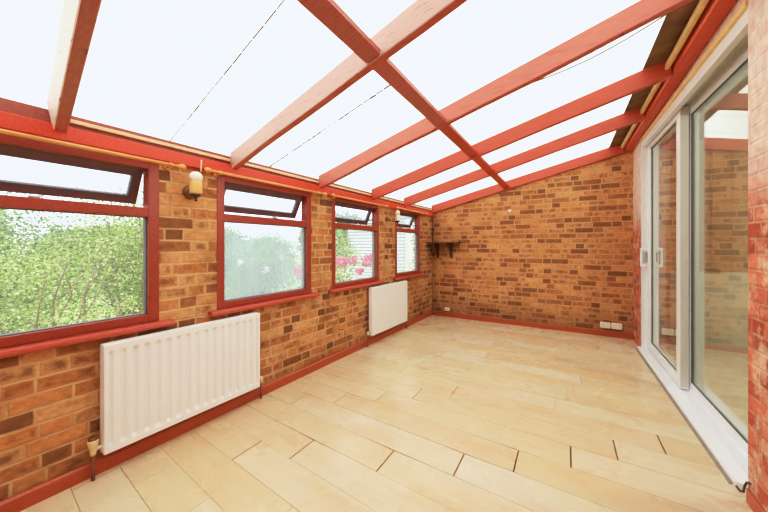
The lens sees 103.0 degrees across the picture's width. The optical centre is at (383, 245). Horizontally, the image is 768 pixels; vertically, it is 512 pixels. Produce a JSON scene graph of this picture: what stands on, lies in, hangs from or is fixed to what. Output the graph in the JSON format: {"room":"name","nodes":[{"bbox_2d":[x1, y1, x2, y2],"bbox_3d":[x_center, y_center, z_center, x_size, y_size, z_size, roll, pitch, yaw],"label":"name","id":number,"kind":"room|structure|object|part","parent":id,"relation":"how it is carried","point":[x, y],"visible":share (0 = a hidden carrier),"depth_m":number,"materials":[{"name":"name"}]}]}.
{"room":"sunroom","nodes":[
{"label":"sunroom","id":0,"kind":"room"},
{"bbox_2d":[0,164,431,501],"bbox_3d":[-0.880,0.310,2.878,0.102,1.980,6.445,0,0,32],"label":"wall","id":1,"kind":"structure","parent":0,"point":[50,399],"depth_m":2.04,"materials":[{"name":"brick"}]},
{"bbox_2d":[0,133,174,358],"bbox_3d":[-1.811,-0.009,1.441,0.246,1.032,1.379,0,0,32],"label":"window","id":2,"kind":"structure","parent":1,"relation":"in","point":[29,341],"depth_m":1.68,"materials":[{"name":"red wood"}]},
{"bbox_3d":[-1.857,-0.381,1.464,0.144,0.224,1.130,0,0,32],"label":"sash","id":3,"kind":"part","parent":2,"relation":"part of","materials":[{"name":"red wood"}]},
{"bbox_3d":[-1.765,0.488,1.412,0.136,0.038,1.379,0,0,32],"label":"sill","id":4,"kind":"part","parent":2,"relation":"part of","materials":[{"name":"red wood"}]},
{"bbox_2d":[0,128,186,169],"bbox_3d":[-1.741,-0.510,1.349,0.082,0.045,1.582,0,0,32],"label":"pole","id":5,"kind":"object","parent":1,"relation":"attached to","point":[166,165],"visible":1,"depth_m":1.61,"materials":[{"name":"brown wood"}]},
{"bbox_2d":[70,119,230,161],"bbox_3d":[-1.394,-0.646,1.942,0.018,0.020,0.874,0,0,32],"label":"trim","id":6,"kind":"structure","parent":1,"relation":"attached to","point":[72,121],"depth_m":1.84,"materials":[{"name":"beige wood"}]},
{"bbox_2d":[87,312,262,481],"bbox_3d":[-1.284,0.891,2.063,0.092,0.714,1.067,0,0,32],"label":"radiator","id":7,"kind":"object","parent":1,"relation":"attached to","point":[152,383],"visible":1,"depth_m":1.91,"materials":[{"name":"metal"}]},
{"bbox_2d":[182,160,202,201],"bbox_3d":[-1.260,-0.439,2.034,0.165,0.294,0.107,0,0,31],"label":"wall lamp","id":8,"kind":"object","parent":1,"relation":"attached to","point":[193,190],"visible":1,"depth_m":1.98,"materials":[{"name":"beige glass"}]},
{"bbox_3d":[-1.231,-0.382,2.000,0.072,0.084,0.071,0,0,31],"label":"lamp shade","id":9,"kind":"part","parent":8,"relation":"part of","materials":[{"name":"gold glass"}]},
{"bbox_3d":[-1.231,-0.455,2.000,0.078,0.064,0.077,0,0,31],"label":"bulb","id":10,"kind":"part","parent":8,"relation":"part of","materials":[{"name":"white glass"}]},
{"bbox_2d":[0,97,431,211],"bbox_3d":[-0.900,-0.646,2.879,0.148,0.068,6.426,0,0,32],"label":"trim","id":11,"kind":"structure","parent":1,"relation":"attached to","point":[6,105],"depth_m":1.83,"materials":[{"name":"red wood"}]},
{"bbox_2d":[0,311,432,511],"bbox_3d":[-0.836,1.211,2.840,0.018,0.078,6.423,0,0,32],"label":"baseboard","id":12,"kind":"structure","parent":1,"relation":"attached to","point":[30,497],"depth_m":1.92,"materials":[{"name":"red wood"}]},
{"bbox_2d":[0,111,433,215],"bbox_3d":[-0.882,-0.575,2.868,0.150,0.075,6.426,0,0,32],"label":"trim","id":13,"kind":"structure","parent":1,"relation":"attached to","point":[8,121],"depth_m":1.84,"materials":[{"name":"red wood"}]},
{"bbox_2d":[208,175,319,316],"bbox_3d":[-1.027,-0.015,2.674,0.239,1.038,1.069,0,0,32],"label":"window","id":14,"kind":"structure","parent":1,"relation":"in","point":[228,306],"depth_m":2.58,"materials":[{"name":"red wood"}]},
{"bbox_3d":[-0.984,0.485,2.646,0.136,0.038,1.069,0,0,32],"label":"sill","id":15,"kind":"part","parent":14,"relation":"part of","materials":[{"name":"red wood"}]},
{"bbox_3d":[-1.073,-0.386,2.697,0.137,0.228,0.820,0,0,32],"label":"sash","id":16,"kind":"part","parent":14,"relation":"part of","materials":[{"name":"red wood"}]},
{"bbox_2d":[204,167,326,195],"bbox_3d":[-0.931,-0.524,2.630,0.082,0.045,1.212,0,0,32],"label":"pole","id":17,"kind":"object","parent":1,"relation":"attached to","point":[216,173],"visible":1,"depth_m":2.44,"materials":[{"name":"brown wood"}]},
{"bbox_2d":[244,163,318,182],"bbox_3d":[-0.895,-0.646,2.729,0.018,0.020,0.876,0,0,32],"label":"trim","id":18,"kind":"structure","parent":1,"relation":"attached to","point":[246,164],"depth_m":2.68,"materials":[{"name":"beige wood"}]},
{"bbox_2d":[329,184,371,195],"bbox_3d":[-0.396,-0.646,3.519,0.018,0.020,0.878,0,0,32],"label":"trim","id":19,"kind":"structure","parent":1,"relation":"attached to","point":[331,185],"depth_m":3.52,"materials":[{"name":"beige wood"}]},
{"bbox_2d":[328,198,384,292],"bbox_3d":[-0.365,-0.024,3.714,0.232,1.048,1.054,0,0,32],"label":"window","id":20,"kind":"structure","parent":1,"relation":"in","point":[341,286],"depth_m":3.73,"materials":[{"name":"red wood"}]},
{"bbox_3d":[-0.411,-0.397,3.737,0.130,0.233,0.804,0,0,32],"label":"sash","id":21,"kind":"part","parent":20,"relation":"part of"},
{"bbox_3d":[-0.324,0.481,3.688,0.136,0.039,1.054,0,0,32],"label":"sill","id":22,"kind":"part","parent":20,"relation":"part of","materials":[{"name":"red wood"}]},
{"bbox_2d":[331,193,388,207],"bbox_3d":[-0.265,-0.530,3.682,0.082,0.045,1.122,0,0,32],"label":"pole","id":23,"kind":"object","parent":1,"relation":"attached to","point":[333,195],"visible":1,"depth_m":3.57,"materials":[{"name":"brown wood"}]},
{"bbox_2d":[367,280,406,346],"bbox_3d":[0.066,0.882,4.200,0.089,0.731,1.038,0,0,32],"label":"radiator","id":24,"kind":"object","parent":1,"relation":"attached to","point":[387,302],"visible":1,"depth_m":4.07,"materials":[{"name":"metal"}]},
{"bbox_2d":[370,280,404,287],"bbox_3d":[0.080,0.519,4.192,0.040,0.004,0.901,0,0,32],"label":"grille","id":25,"kind":"object","parent":24,"relation":"attached to","point":[400,282],"depth_m":4.15,"materials":[{"name":"white metal"}]},
{"bbox_2d":[385,210,399,223],"bbox_3d":[0.119,-0.400,4.235,0.208,0.195,0.071,0,0,-4],"label":"wall lamp","id":26,"kind":"object","parent":1,"relation":"attached to","point":[397,216],"visible":1,"depth_m":4.22,"materials":[{"name":"white glass"}]},
{"bbox_3d":[0.189,-0.392,4.243,0.061,0.084,0.061,0,0,31],"label":"lamp shade","id":27,"kind":"part","parent":26,"relation":"part of","materials":[{"name":"beige glass"}]},
{"bbox_2d":[381,197,403,203],"bbox_3d":[0.084,-0.646,4.277,0.018,0.020,0.802,0,0,32],"label":"trim","id":28,"kind":"structure","parent":1,"relation":"attached to","point":[381,197],"depth_m":4.29,"materials":[{"name":"beige wood"}]},
{"bbox_2d":[393,209,424,280],"bbox_3d":[0.333,-0.038,4.814,0.229,1.063,0.959,0,0,32],"label":"window","id":29,"kind":"structure","parent":1,"relation":"in","point":[415,216],"depth_m":4.95,"materials":[{"name":"red wood"}]},
{"bbox_3d":[0.287,-0.415,4.837,0.127,0.237,0.709,0,0,32],"label":"sash","id":30,"kind":"part","parent":29,"relation":"part of","materials":[{"name":"red wood"}]},
{"bbox_3d":[0.373,0.474,4.789,0.136,0.039,0.959,0,0,32],"label":"sill","id":31,"kind":"part","parent":29,"relation":"part of","materials":[{"name":"red wood"}]},
{"bbox_2d":[396,206,427,214],"bbox_3d":[0.450,-0.544,4.810,0.082,0.045,1.052,0,0,32],"label":"pole","id":32,"kind":"object","parent":1,"relation":"attached to","point":[397,207],"visible":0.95,"depth_m":4.66,"materials":[{"name":"brown wood"}]},
{"bbox_2d":[410,205,431,210],"bbox_3d":[0.596,-0.646,5.085,0.018,0.020,0.994,0,0,32],"label":"trim","id":33,"kind":"structure","parent":1,"relation":"attached to","point":[410,205],"depth_m":5.12,"materials":[{"name":"beige wood"}]},
{"bbox_2d":[0,0,664,207],"bbox_3d":[0.348,-1.040,2.163,3.220,0.773,6.670,0,0,31],"label":"ceiling","id":34,"kind":"structure","parent":0,"point":[208,75],"depth_m":1.69,"materials":[{"name":"white glass"}]},
{"bbox_2d":[47,0,101,131],"bbox_3d":[-0.519,-0.984,0.627,2.904,0.814,0.071,0,0,39],"label":"rafter","id":35,"kind":"object","parent":34,"relation":"attached to","point":[78,18],"visible":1,"depth_m":1.18,"materials":[{"name":"red wood"}]},
{"bbox_2d":[297,0,379,62],"bbox_3d":[-0.297,-0.932,1.096,0.083,0.044,0.949,0,0,31],"label":"rafter","id":36,"kind":"object","parent":34,"relation":"attached to","point":[329,13],"visible":1,"depth_m":1.29,"materials":[{"name":"red wood"}]},
{"bbox_2d":[230,0,467,169],"bbox_3d":[0.004,-0.985,1.493,2.872,0.811,0.050,0,0,36],"label":"rafter","id":37,"kind":"object","parent":34,"relation":"attached to","point":[420,16],"visible":0.95,"depth_m":1.62,"materials":[{"name":"red wood"}]},
{"bbox_2d":[374,59,445,126],"bbox_3d":[0.201,-0.932,1.929,0.083,0.044,0.891,0,0,31],"label":"cross timber","id":38,"kind":"object","parent":37,"relation":"attached to","point":[387,70],"visible":0.79,"depth_m":1.82,"materials":[{"name":"red wood"}]},
{"bbox_2d":[319,0,692,187],"bbox_3d":[0.498,-0.989,2.293,2.840,0.804,0.050,0,0,36],"label":"rafter","id":39,"kind":"object","parent":34,"relation":"attached to","point":[641,13],"visible":0.98,"depth_m":1.97,"materials":[{"name":"red wood"}]},
{"bbox_2d":[536,11,671,81],"bbox_3d":[1.296,-1.203,1.845,0.933,0.275,0.078,0,0,33],"label":"cable","id":40,"kind":"object","parent":39,"relation":"hanging from","point":[671,11],"visible":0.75,"depth_m":1.84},
{"bbox_2d":[371,60,671,199],"bbox_3d":[0.992,-0.987,3.090,2.809,0.807,0.050,0,0,36],"label":"rafter","id":41,"kind":"object","parent":34,"relation":"attached to","point":[653,75],"visible":0.96,"depth_m":2.75,"materials":[{"name":"red wood"}]},
{"bbox_2d":[440,124,476,156],"bbox_3d":[0.683,-0.932,2.736,0.083,0.044,0.889,0,0,31],"label":"cross timber","id":42,"kind":"object","parent":41,"relation":"attached to","point":[449,131],"visible":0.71,"depth_m":2.67,"materials":[{"name":"red wood"}]},
{"bbox_2d":[473,156,494,173],"bbox_3d":[1.147,-0.932,3.514,0.083,0.044,0.824,0,0,31],"label":"cross timber","id":43,"kind":"object","parent":41,"relation":"attached to","point":[481,162],"visible":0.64,"depth_m":3.49,"materials":[{"name":"red wood"}]},
{"bbox_2d":[404,107,644,206],"bbox_3d":[1.449,-0.990,3.835,2.786,0.802,0.050,0,0,35],"label":"rafter","id":44,"kind":"object","parent":34,"relation":"attached to","point":[632,117],"visible":0.96,"depth_m":3.56,"materials":[{"name":"red wood"}]},
{"bbox_2d":[432,144,623,212],"bbox_3d":[2.053,-0.991,4.827,2.755,0.800,0.050,0,0,31],"label":"rafter","id":45,"kind":"object","parent":34,"relation":"attached to","point":[606,153],"visible":0.98,"depth_m":4.64,"materials":[{"name":"red wood"}]},
{"bbox_2d":[490,174,508,188],"bbox_3d":[1.667,-0.932,4.385,0.083,0.044,1.105,0,0,31],"label":"cross timber","id":46,"kind":"object","parent":45,"relation":"attached to","point":[497,177],"visible":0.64,"depth_m":4.34,"materials":[{"name":"red wood"}]},
{"bbox_2d":[20,315,752,511],"bbox_3d":[0.382,1.280,2.064,3.440,0.060,6.604,0,0,31],"label":"floor","id":47,"kind":"structure","parent":0,"point":[437,413],"depth_m":1.92,"materials":[{"name":"beige wood"}]},
{"bbox_2d":[735,481,750,492],"bbox_3d":[1.793,1.195,1.523,0.015,0.108,0.119,0,0,27],"label":"cable","id":48,"kind":"object","parent":47,"relation":"on","point":[746,483],"visible":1,"depth_m":1.52,"materials":[{"name":"black plastic"}]},
{"bbox_2d":[432,146,632,333],"bbox_3d":[2.175,-0.068,4.910,3.300,2.736,0.220,0,0,31],"label":"wall","id":49,"kind":"structure","parent":0,"point":[562,255],"depth_m":4.62,"materials":[{"name":"brick"}]},
{"bbox_2d":[426,242,460,258],"bbox_3d":[1.033,0.077,5.299,0.530,0.286,0.279,0,0,31],"label":"wall shelf","id":50,"kind":"object","parent":49,"relation":"attached to","point":[435,244],"visible":1,"depth_m":5.31,"materials":[{"name":"brown wood"}]},
{"bbox_2d":[433,311,632,339],"bbox_3d":[2.106,1.213,4.811,2.846,0.074,0.020,0,0,31],"label":"baseboard","id":51,"kind":"structure","parent":49,"relation":"attached to","point":[446,314],"depth_m":4.64,"materials":[{"name":"red wood"}]},
{"bbox_2d":[600,322,621,329],"bbox_3d":[3.116,1.091,4.201,0.232,0.082,0.030,0,0,31],"label":"power socket","id":52,"kind":"object","parent":49,"relation":"attached to","point":[609,325],"visible":1,"depth_m":4.19,"materials":[{"name":"plastic"}]},
{"bbox_2d":[621,0,708,148],"bbox_3d":[1.568,-1.327,1.377,0.024,0.045,6.368,0,0,31],"label":"trim","id":53,"kind":"structure","parent":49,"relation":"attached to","point":[702,4],"depth_m":2.03,"materials":[{"name":"yellow wood"}]},
{"bbox_2d":[633,0,767,511],"bbox_3d":[1.806,-0.115,1.274,0.265,2.830,6.440,0,0,31],"label":"wall","id":54,"kind":"structure","parent":0,"point":[757,9],"depth_m":1.43,"materials":[{"name":"brick"}]},
{"bbox_2d":[609,0,699,147],"bbox_3d":[1.533,-1.373,1.397,0.200,0.054,6.372,0,0,31],"label":"trim","id":55,"kind":"structure","parent":54,"relation":"attached to","point":[675,22],"depth_m":2.07,"materials":[{"name":"brown wood"}]},
{"bbox_2d":[625,0,736,151],"bbox_3d":[1.647,-1.323,1.357,0.093,0.105,6.420,0,0,31],"label":"trim","id":56,"kind":"structure","parent":54,"relation":"attached to","point":[714,13],"depth_m":2.08,"materials":[{"name":"red wood"}]},
{"bbox_2d":[636,9,747,490],"bbox_3d":[2.476,-0.001,2.452,0.302,2.502,2.790,0,0,31],"label":"door","id":57,"kind":"structure","parent":54,"relation":"in","point":[669,250],"depth_m":2.57,"materials":[{"name":"plastic"}]},
{"bbox_3d":[3.089,0.133,3.577,0.012,0.253,0.080,0,0,31],"label":"handle","id":58,"kind":"part","parent":57,"relation":"part of","materials":[{"name":"plastic"}]},
{"bbox_3d":[2.835,-0.005,3.088,0.006,2.252,1.022,0,0,31],"label":"pane","id":59,"kind":"part","parent":57,"relation":"part of","materials":[{"name":"clear glass"}]},
{"bbox_3d":[2.835,0.000,3.088,0.058,2.410,1.210,0,0,31],"label":"sliding panel","id":60,"kind":"part","parent":57,"relation":"part of","materials":[{"name":"plastic"}]},
{"bbox_3d":[2.494,-0.016,2.430,0.250,2.472,2.770,0,0,31],"label":"frame","id":61,"kind":"part","parent":57,"relation":"part of","materials":[{"name":"plastic"}]},
{"bbox_3d":[2.218,0.016,1.932,0.052,2.379,1.528,0,0,31],"label":"fixed panel","id":62,"kind":"part","parent":57,"relation":"part of","materials":[{"name":"plastic"}]},
{"bbox_2d":[639,0,747,142],"bbox_3d":[2.463,-1.228,2.579,0.075,0.096,2.545,0,0,31],"label":"trim","id":63,"kind":"structure","parent":54,"relation":"attached to","point":[744,6],"depth_m":1.95,"materials":[{"name":"yellow wood"}]},
{"bbox_2d":[746,488,766,511],"bbox_3d":[0.905,1.215,0.036,0.012,0.070,3.390,0,0,31],"label":"baseboard","id":64,"kind":"structure","parent":54,"relation":"attached to","point":[752,501],"depth_m":1.43,"materials":[{"name":"red wood"}]},
{"bbox_2d":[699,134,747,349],"bbox_3d":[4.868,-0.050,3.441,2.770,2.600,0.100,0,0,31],"label":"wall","id":65,"kind":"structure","parent":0,"point":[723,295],"depth_m":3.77,"materials":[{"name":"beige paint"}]},
{"bbox_2d":[699,344,747,433],"bbox_3d":[3.740,1.275,1.552,2.770,0.050,5.500,0,0,31],"label":"floor","id":66,"kind":"structure","parent":0,"point":[723,371],"depth_m":2.88,"materials":[{"name":"beige wood"}]},
{"label":"outside","id":67,"kind":"structure","parent":0,"visible":0},
{"bbox_2d":[2,255,347,332],"bbox_3d":[-15.621,1.625,15.151,37.640,0.250,70.000,0,0,31],"label":"ground","id":68,"kind":"structure","parent":67,"point":[235,295],"depth_m":8.90,"materials":[{"name":"green plant"}]},
{"bbox_2d":[0,209,28,254],"bbox_3d":[-11.012,-0.200,6.891,3.531,3.470,4.342,0,0,-40],"label":"tree","id":69,"kind":"object","parent":68,"relation":"on","point":[3,212],"visible":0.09,"depth_m":8.55,"materials":[{"name":"green plant"}]},
{"bbox_2d":[0,179,104,333],"bbox_3d":[-6.189,0.227,4.634,3.487,2.622,2.760,0,0,31],"label":"shrub","id":70,"kind":"object","parent":68,"relation":"on","point":[31,226],"visible":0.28,"depth_m":4.71,"materials":[{"name":"green plant"}]},
{"bbox_2d":[0,229,117,334],"bbox_3d":[-3.937,0.582,2.982,2.071,1.894,2.328,0,0,-44],"label":"tree","id":71,"kind":"object","parent":68,"relation":"on","point":[3,302],"visible":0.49,"depth_m":3.20,"materials":[{"name":"green plant"}]},
{"bbox_3d":[-3.894,0.819,3.130,1.244,1.420,1.225,0,0,31],"label":"stem","id":72,"kind":"part","parent":71,"relation":"part of","materials":[{"name":"green plant"}]},
{"bbox_2d":[0,233,141,333],"bbox_3d":[-2.693,0.695,2.518,0.864,1.644,1.322,0,0,31],"label":"young shrub","id":73,"kind":"object","parent":68,"relation":"on","point":[83,313],"visible":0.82,"depth_m":2.48,"materials":[{"name":"green plant"}]},
{"bbox_2d":[30,224,139,285],"bbox_3d":[-9.710,0.391,10.230,3.020,2.271,3.382,0,0,28],"label":"tree","id":74,"kind":"object","parent":68,"relation":"on","point":[67,226],"visible":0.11,"depth_m":9.42,"materials":[{"name":"green plant"}]},
{"bbox_2d":[30,175,142,321],"bbox_3d":[-4.491,0.223,5.185,2.334,2.612,2.232,0,0,31],"label":"tree","id":75,"kind":"object","parent":68,"relation":"on","point":[138,275],"visible":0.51,"depth_m":4.87,"materials":[{"name":"green plant"}]},
{"bbox_3d":[-4.333,0.536,5.170,1.041,1.985,0.967,0,0,31],"label":"stem","id":76,"kind":"part","parent":75,"relation":"part of","materials":[{"name":"green plant"}]},
{"bbox_2d":[89,219,142,298],"bbox_3d":[-5.925,0.383,7.730,2.658,2.291,2.246,0,0,31],"label":"shrub","id":77,"kind":"object","parent":68,"relation":"on","point":[121,219],"visible":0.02,"depth_m":7.39,"materials":[{"name":"green plant"}]},
{"bbox_2d":[225,226,248,273],"bbox_3d":[-7.268,0.182,13.523,3.586,2.703,3.418,0,0,31],"label":"tree","id":78,"kind":"object","parent":68,"relation":"on","point":[230,233],"visible":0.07,"depth_m":14.05,"materials":[{"name":"green plant"}]},
{"bbox_2d":[225,227,297,297],"bbox_3d":[-4.125,0.458,9.437,2.998,2.147,2.882,0,0,31],"label":"shrub","id":79,"kind":"object","parent":68,"relation":"on","point":[246,236],"visible":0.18,"depth_m":8.86,"materials":[{"name":"green plant"}]},
{"bbox_2d":[225,233,300,296],"bbox_3d":[-2.653,0.621,6.831,2.486,1.820,2.027,0,0,35],"label":"shrub","id":80,"kind":"object","parent":68,"relation":"on","point":[274,262],"visible":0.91,"depth_m":6.38,"materials":[{"name":"green plant"}]},
{"bbox_3d":[-2.554,0.856,6.851,0.799,1.351,1.521,0,0,-14],"label":"stem","id":81,"kind":"part","parent":80,"relation":"part of","materials":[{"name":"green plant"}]},
{"bbox_2d":[296,216,300,253],"bbox_3d":[-2.268,0.048,9.860,1.157,2.953,1.173,0,0,31],"label":"shrub","id":82,"kind":"object","parent":68,"relation":"on","point":[299,236],"visible":0.03,"depth_m":9.64,"materials":[{"name":"green plant"}]},
{"bbox_2d":[292,253,371,286],"bbox_3d":[-0.924,0.825,4.976,1.036,1.393,1.814,0,0,31],"label":"flowering shrub","id":83,"kind":"object","parent":68,"relation":"on","point":[353,260],"visible":0.14,"depth_m":5.18,"materials":[{"name":"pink plant"}]},
{"bbox_2d":[296,207,369,270],"bbox_3d":[-2.472,-0.121,14.814,3.612,3.325,3.847,0,0,31],"label":"tree","id":84,"kind":"object","parent":68,"relation":"on","point":[352,216],"visible":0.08,"depth_m":14.15,"materials":[{"name":"green plant"}]},
{"bbox_2d":[335,222,361,281],"bbox_3d":[-1.200,0.443,7.649,1.162,2.161,1.169,0,0,-32],"label":"shrub","id":85,"kind":"object","parent":68,"relation":"on","point":[341,240],"visible":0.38,"depth_m":7.66,"materials":[{"name":"green plant"}]},
{"bbox_3d":[-1.167,0.721,7.716,0.764,1.604,0.531,0,0,31],"label":"stem","id":86,"kind":"part","parent":85,"relation":"part of","materials":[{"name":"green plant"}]},
{"bbox_2d":[348,216,413,279],"bbox_3d":[0.107,0.220,10.156,2.310,2.560,1.850,0,0,31],"label":"garden shed","id":87,"kind":"object","parent":68,"relation":"on","point":[362,240],"visible":0.3,"depth_m":9.62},
{"bbox_2d":[405,226,412,270],"bbox_3d":[0.704,0.470,8.746,0.200,2.060,0.200,0,0,31],"label":"gate post","id":88,"kind":"object","parent":68,"relation":"on","point":[408,247],"visible":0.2,"depth_m":8.69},
{"bbox_2d":[409,217,413,269],"bbox_3d":[1.041,0.273,7.808,0.748,2.510,0.944,0,0,31],"label":"shrub","id":89,"kind":"object","parent":68,"relation":"on","point":[412,260],"visible":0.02,"depth_m":7.74,"materials":[{"name":"green plant"}]}
]}

